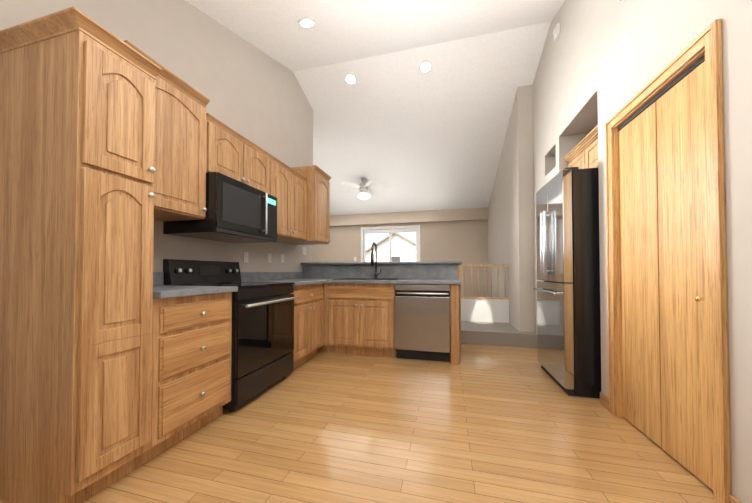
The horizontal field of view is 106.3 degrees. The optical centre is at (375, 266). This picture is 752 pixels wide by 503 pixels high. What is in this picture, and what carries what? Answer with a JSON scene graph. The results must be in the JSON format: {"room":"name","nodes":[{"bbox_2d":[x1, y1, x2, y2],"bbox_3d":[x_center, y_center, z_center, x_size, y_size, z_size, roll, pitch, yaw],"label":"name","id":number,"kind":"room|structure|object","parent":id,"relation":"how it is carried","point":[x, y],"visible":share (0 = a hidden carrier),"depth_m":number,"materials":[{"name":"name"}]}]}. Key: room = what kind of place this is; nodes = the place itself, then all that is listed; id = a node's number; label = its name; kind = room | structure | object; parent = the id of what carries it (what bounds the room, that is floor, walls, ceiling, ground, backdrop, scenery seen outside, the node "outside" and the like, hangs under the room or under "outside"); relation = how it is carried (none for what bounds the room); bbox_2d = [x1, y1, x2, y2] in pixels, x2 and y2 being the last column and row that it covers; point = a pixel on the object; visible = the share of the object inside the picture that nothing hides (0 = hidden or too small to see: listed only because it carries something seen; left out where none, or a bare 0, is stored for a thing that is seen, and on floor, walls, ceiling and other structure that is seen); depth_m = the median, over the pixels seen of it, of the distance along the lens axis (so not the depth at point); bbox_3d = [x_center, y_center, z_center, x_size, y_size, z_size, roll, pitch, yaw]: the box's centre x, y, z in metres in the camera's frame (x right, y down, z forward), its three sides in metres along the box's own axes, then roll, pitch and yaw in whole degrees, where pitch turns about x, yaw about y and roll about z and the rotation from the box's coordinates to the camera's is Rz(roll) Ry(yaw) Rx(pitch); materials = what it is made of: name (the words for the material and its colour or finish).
{"room":"kitchen","nodes":[
{"label":"kitchen","id":0,"kind":"room"},
{"bbox_2d":[0,0,312,271],"bbox_3d":[-1.679,-0.972,2.307,0.120,4.050,4.750,0,-1,14],"label":"wall","id":1,"kind":"structure","parent":0,"point":[254,95],"depth_m":2.69,"materials":[{"name":"paint"}]},
{"bbox_2d":[124,40,209,221],"bbox_3d":[-1.499,-0.797,1.860,0.444,0.885,0.560,0,-1,14],"label":"upper cabinet","id":2,"kind":"object","parent":1,"relation":"attached to","point":[180,153],"visible":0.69,"depth_m":1.87,"materials":[{"name":"brown wood"}]},
{"bbox_2d":[206,113,270,193],"bbox_3d":[-1.335,-0.913,2.502,0.444,0.440,0.760,0,-1,14],"label":"upper cabinet","id":3,"kind":"object","parent":1,"relation":"attached to","point":[233,154],"visible":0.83,"depth_m":2.36,"materials":[{"name":"brown wood"}]},
{"bbox_2d":[163,172,276,242],"bbox_3d":[-1.287,-0.470,2.482,0.543,0.443,0.756,0,-1,14],"label":"over-the-range microwave","id":4,"kind":"object","parent":3,"relation":"attached to","point":[238,212],"visible":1,"depth_m":2.24,"materials":[{"name":"black metal"}]},
{"bbox_2d":[244,252,247,262],"bbox_3d":[-1.413,-0.104,3.066,0.007,0.114,0.070,0,-1,14],"label":"electrical outlet plate","id":5,"kind":"object","parent":1,"relation":"attached to","point":[245,256],"visible":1,"depth_m":3.07,"materials":[{"name":"white plastic"}]},
{"bbox_2d":[268,253,271,262],"bbox_3d":[-1.308,-0.107,3.473,0.007,0.114,0.070,0,-1,14],"label":"electrical outlet plate","id":6,"kind":"object","parent":1,"relation":"attached to","point":[269,258],"visible":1,"depth_m":3.46,"materials":[{"name":"white plastic"}]},
{"bbox_2d":[269,155,306,241],"bbox_3d":[-1.146,-0.726,3.235,0.444,0.790,0.760,0,-1,14],"label":"upper cabinet","id":7,"kind":"object","parent":1,"relation":"attached to","point":[288,187],"visible":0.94,"depth_m":3.16,"materials":[{"name":"brown wood"}]},
{"bbox_2d":[302,247,305,254],"bbox_3d":[-1.093,-0.243,4.308,0.010,0.114,0.116,0,-1,14],"label":"switch plate","id":8,"kind":"object","parent":1,"relation":"attached to","point":[304,250],"visible":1,"depth_m":4.31,"materials":[{"name":"white plastic"}]},
{"bbox_2d":[283,165,330,244],"bbox_3d":[-0.944,-0.796,3.824,0.544,0.950,0.480,0,-1,14],"label":"upper cabinet","id":9,"kind":"object","parent":1,"relation":"attached to","point":[318,204],"visible":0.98,"depth_m":3.63,"materials":[{"name":"brown wood"}]},
{"bbox_2d":[0,343,714,502],"bbox_3d":[0.355,1.074,1.751,4.420,0.060,4.750,0,-1,14],"label":"floor","id":10,"kind":"structure","parent":0,"point":[479,423],"depth_m":1.64,"materials":[{"name":"brown wood"}]},
{"bbox_2d":[0,6,161,502],"bbox_3d":[-1.492,-0.002,1.370,0.694,2.080,0.360,0,-1,14],"label":"pantry cabinet","id":11,"kind":"object","parent":10,"relation":"on","point":[77,129],"visible":1,"depth_m":1.24,"materials":[{"name":"brown wood"}]},
{"bbox_2d":[140,292,231,465],"bbox_3d":[-1.379,0.609,1.803,0.694,0.872,0.555,0,-1,14],"label":"base cabinet","id":12,"kind":"object","parent":10,"relation":"on","point":[191,360],"visible":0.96,"depth_m":1.65,"materials":[{"name":"brown wood"}]},
{"bbox_2d":[153,272,240,298],"bbox_3d":[-1.379,0.104,1.813,0.693,0.137,0.555,0,-1,14],"label":"countertop","id":13,"kind":"structure","parent":12,"relation":"on","point":[161,290],"depth_m":1.74,"materials":[{"name":"grey stone"}]},
{"bbox_2d":[163,259,296,411],"bbox_3d":[-1.192,0.501,2.441,0.740,1.110,0.756,0,-1,14],"label":"electric range","id":14,"kind":"object","parent":10,"relation":"on","point":[262,353],"visible":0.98,"depth_m":2.27,"materials":[{"name":"black metal"}]},
{"bbox_2d":[291,283,323,368],"bbox_3d":[-1.027,0.632,3.174,0.694,0.872,0.735,0,-1,14],"label":"base cabinet","id":15,"kind":"object","parent":10,"relation":"on","point":[308,322],"visible":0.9,"depth_m":3.06,"materials":[{"name":"brown wood"}]},
{"bbox_2d":[241,272,328,285],"bbox_3d":[-1.017,0.126,3.170,0.720,0.137,0.719,0,-1,14],"label":"countertop","id":16,"kind":"structure","parent":15,"relation":"on","point":[296,277],"depth_m":3.28,"materials":[{"name":"grey stone"}]},
{"bbox_2d":[329,279,461,284],"bbox_3d":[-0.093,0.134,3.645,2.273,0.137,0.662,0,-1,14],"label":"countertop","id":17,"kind":"structure","parent":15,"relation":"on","point":[404,281],"depth_m":3.28,"materials":[{"name":"grey stone"}]},
{"bbox_2d":[333,278,403,279],"bbox_3d":[-0.082,0.257,3.679,0.824,0.206,0.484,0,-1,14],"label":"double-bowl sink","id":18,"kind":"object","parent":17,"relation":"in","point":[369,279],"visible":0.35,"depth_m":3.54,"materials":[{"name":"grey"}]},
{"bbox_2d":[370,242,381,277],"bbox_3d":[0.001,-0.087,3.750,0.113,0.484,0.255,0,-1,14],"label":"gooseneck faucet","id":19,"kind":"object","parent":17,"relation":"on","point":[376,273],"visible":1,"depth_m":3.82,"materials":[{"name":"black metal"}]},
{"bbox_2d":[318,295,341,351],"bbox_3d":[-0.825,0.749,3.835,0.756,0.660,0.610,0,-1,14],"label":"base cabinet","id":20,"kind":"object","parent":10,"relation":"on","point":[328,346],"depth_m":3.47,"materials":[{"name":"brown wood"}]},
{"bbox_2d":[334,295,396,356],"bbox_3d":[-0.114,0.746,3.652,0.828,0.660,0.610,0,-1,14],"label":"base cabinet","id":21,"kind":"object","parent":10,"relation":"on","point":[359,318],"depth_m":3.35,"materials":[{"name":"brown wood"}]},
{"bbox_2d":[302,264,458,279],"bbox_3d":[0.002,0.527,4.022,2.266,1.110,0.124,0,-1,14],"label":"wall","id":22,"kind":"structure","parent":10,"relation":"on","point":[431,271],"depth_m":3.93,"materials":[{"name":"paint"}]},
{"bbox_2d":[300,261,462,264],"bbox_3d":[0.042,0.052,4.091,2.312,0.237,0.384,0,-1,14],"label":"peninsula bar","id":23,"kind":"object","parent":22,"relation":"on","point":[383,263],"visible":0.62,"depth_m":3.88,"materials":[{"name":"grey stone"}]},
{"bbox_2d":[395,284,449,361],"bbox_3d":[0.587,0.638,3.451,0.614,0.869,0.595,0,-1,14],"label":"stainless steel dishwasher","id":24,"kind":"object","parent":10,"relation":"on","point":[422,321],"visible":0.92,"depth_m":3.17,"materials":[{"name":"silver metal"}]},
{"bbox_2d":[450,284,460,363],"bbox_3d":[0.951,0.635,3.389,0.109,0.872,0.616,0,-1,14],"label":"peninsula end panel","id":25,"kind":"object","parent":10,"relation":"on","point":[455,322],"visible":0.83,"depth_m":3.09,"materials":[{"name":"brown wood"}]},
{"bbox_2d":[533,167,600,397],"bbox_3d":[1.991,0.122,2.570,0.851,1.872,0.730,0,-1,14],"label":"refrigerator","id":26,"kind":"object","parent":10,"relation":"on","point":[567,289],"visible":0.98,"depth_m":2.30,"materials":[{"name":"silver metal"}]},
{"bbox_2d":[185,0,564,215],"bbox_3d":[-0.767,-2.149,3.868,7.620,1.504,8.190,0,-1,14],"label":"ceiling","id":27,"kind":"structure","parent":0,"point":[402,127],"depth_m":4.01,"materials":[{"name":"white paint"}]},
{"bbox_2d":[298,18,314,27],"bbox_3d":[-0.694,-2.447,2.829,0.170,0.064,0.165,0,-1,14],"label":"recessed light","id":28,"kind":"object","parent":27,"relation":"in","point":[306,22],"visible":0.96,"depth_m":2.81,"materials":[{"name":"white paint"}]},
{"bbox_2d":[345,73,356,84],"bbox_3d":[-0.362,-2.695,4.045,0.170,0.064,0.165,0,-1,14],"label":"recessed light","id":29,"kind":"object","parent":27,"relation":"in","point":[350,78],"visible":1,"depth_m":4.04,"materials":[{"name":"white paint"}]},
{"bbox_2d":[341,178,388,198],"bbox_3d":[-0.261,-1.722,6.269,1.127,0.433,1.077,0,-1,14],"label":"room ceiling fan","id":30,"kind":"object","parent":27,"relation":"hanging from","point":[362,188],"visible":1,"depth_m":6.18,"materials":[{"name":"white metal"}]},
{"bbox_2d":[419,60,431,72],"bbox_3d":[0.669,-2.692,3.801,0.170,0.064,0.165,0,-1,14],"label":"recessed light","id":31,"kind":"object","parent":27,"relation":"in","point":[425,66],"visible":1,"depth_m":3.79,"materials":[{"name":"white paint"}]},
{"bbox_2d":[313,207,487,296],"bbox_3d":[0.219,-0.882,7.688,7.620,4.050,0.260,0,-1,14],"label":"wall","id":32,"kind":"structure","parent":0,"point":[454,235],"depth_m":7.32,"materials":[{"name":"paint"}]},
{"bbox_2d":[361,225,419,261],"bbox_3d":[0.377,-0.453,7.651,1.640,1.290,0.140,0,-1,14],"label":"living room window","id":33,"kind":"structure","parent":32,"relation":"in","point":[393,229],"depth_m":7.67,"materials":[{"name":"white paint"}]},
{"bbox_2d":[461,321,536,347],"bbox_3d":[-0.176,1.057,6.116,7.620,0.240,3.440,0,-1,14],"label":"step","id":34,"kind":"structure","parent":0,"point":[494,333],"depth_m":3.92,"materials":[{"name":"beige carpet"}]},
{"bbox_2d":[459,264,508,322],"bbox_3d":[1.777,0.404,4.732,0.818,1.020,0.130,0,-1,14],"label":"railing","id":35,"kind":"object","parent":34,"relation":"on","point":[485,309],"visible":0.81,"depth_m":4.68,"materials":[{"name":"beige wood"}]},
{"bbox_2d":[488,0,751,502],"bbox_3d":[2.269,-0.960,3.007,1.000,4.050,8.070,0,-1,14],"label":"wall","id":36,"kind":"structure","parent":0,"point":[601,63],"depth_m":2.11,"materials":[{"name":"paint"}]},
{"bbox_2d":[553,23,559,41],"bbox_3d":[1.919,-2.495,3.004,0.040,0.120,0.100,0,-1,14],"label":"wall sensor","id":37,"kind":"object","parent":36,"relation":"attached to","point":[556,32],"visible":1,"depth_m":2.97,"materials":[{"name":"white plastic"}]},
{"bbox_2d":[564,125,597,168],"bbox_3d":[2.198,-0.996,2.515,0.649,0.335,0.796,0,-1,14],"label":"upper cabinet","id":38,"kind":"object","parent":36,"relation":"attached to","point":[583,154],"visible":0.25,"depth_m":2.55,"materials":[{"name":"brown wood"}]},
{"bbox_2d":[537,344,741,502],"bbox_3d":[-0.002,1.005,1.968,3.276,0.085,4.746,0,-1,14],"label":"baseboard","id":39,"kind":"structure","parent":36,"relation":"attached to","point":[604,399],"depth_m":2.08,"materials":[{"name":"brown wood"}]},
{"bbox_2d":[618,55,712,489],"bbox_3d":[1.622,0.020,1.616,0.066,2.019,0.739,0,-1,14],"label":"bifold closet door","id":40,"kind":"structure","parent":36,"relation":"in","point":[666,345],"depth_m":1.54,"materials":[{"name":"brown wood"}]},
{"bbox_2d":[605,19,730,502],"bbox_3d":[1.644,-0.010,1.611,0.145,2.104,0.887,0,-1,14],"label":"trim","id":41,"kind":"structure","parent":36,"relation":"attached to","point":[707,42],"depth_m":1.25,"materials":[{"name":"brown wood"}]},
{"label":"outside","id":42,"kind":"structure","parent":0,"visible":0},
{"bbox_3d":[16.008,3.470,61.861,120.000,0.050,111.900,0,-1,14],"label":"ground","id":43,"kind":"structure","parent":42,"visible":0},
{"bbox_2d":[366,233,415,261],"bbox_3d":[3.526,-0.509,38.233,8.400,7.120,10.900,0,-1,14],"label":"house","id":44,"kind":"structure","parent":43,"relation":"on","point":[403,249],"depth_m":33.38,"materials":[{"name":"white"}]}
]}

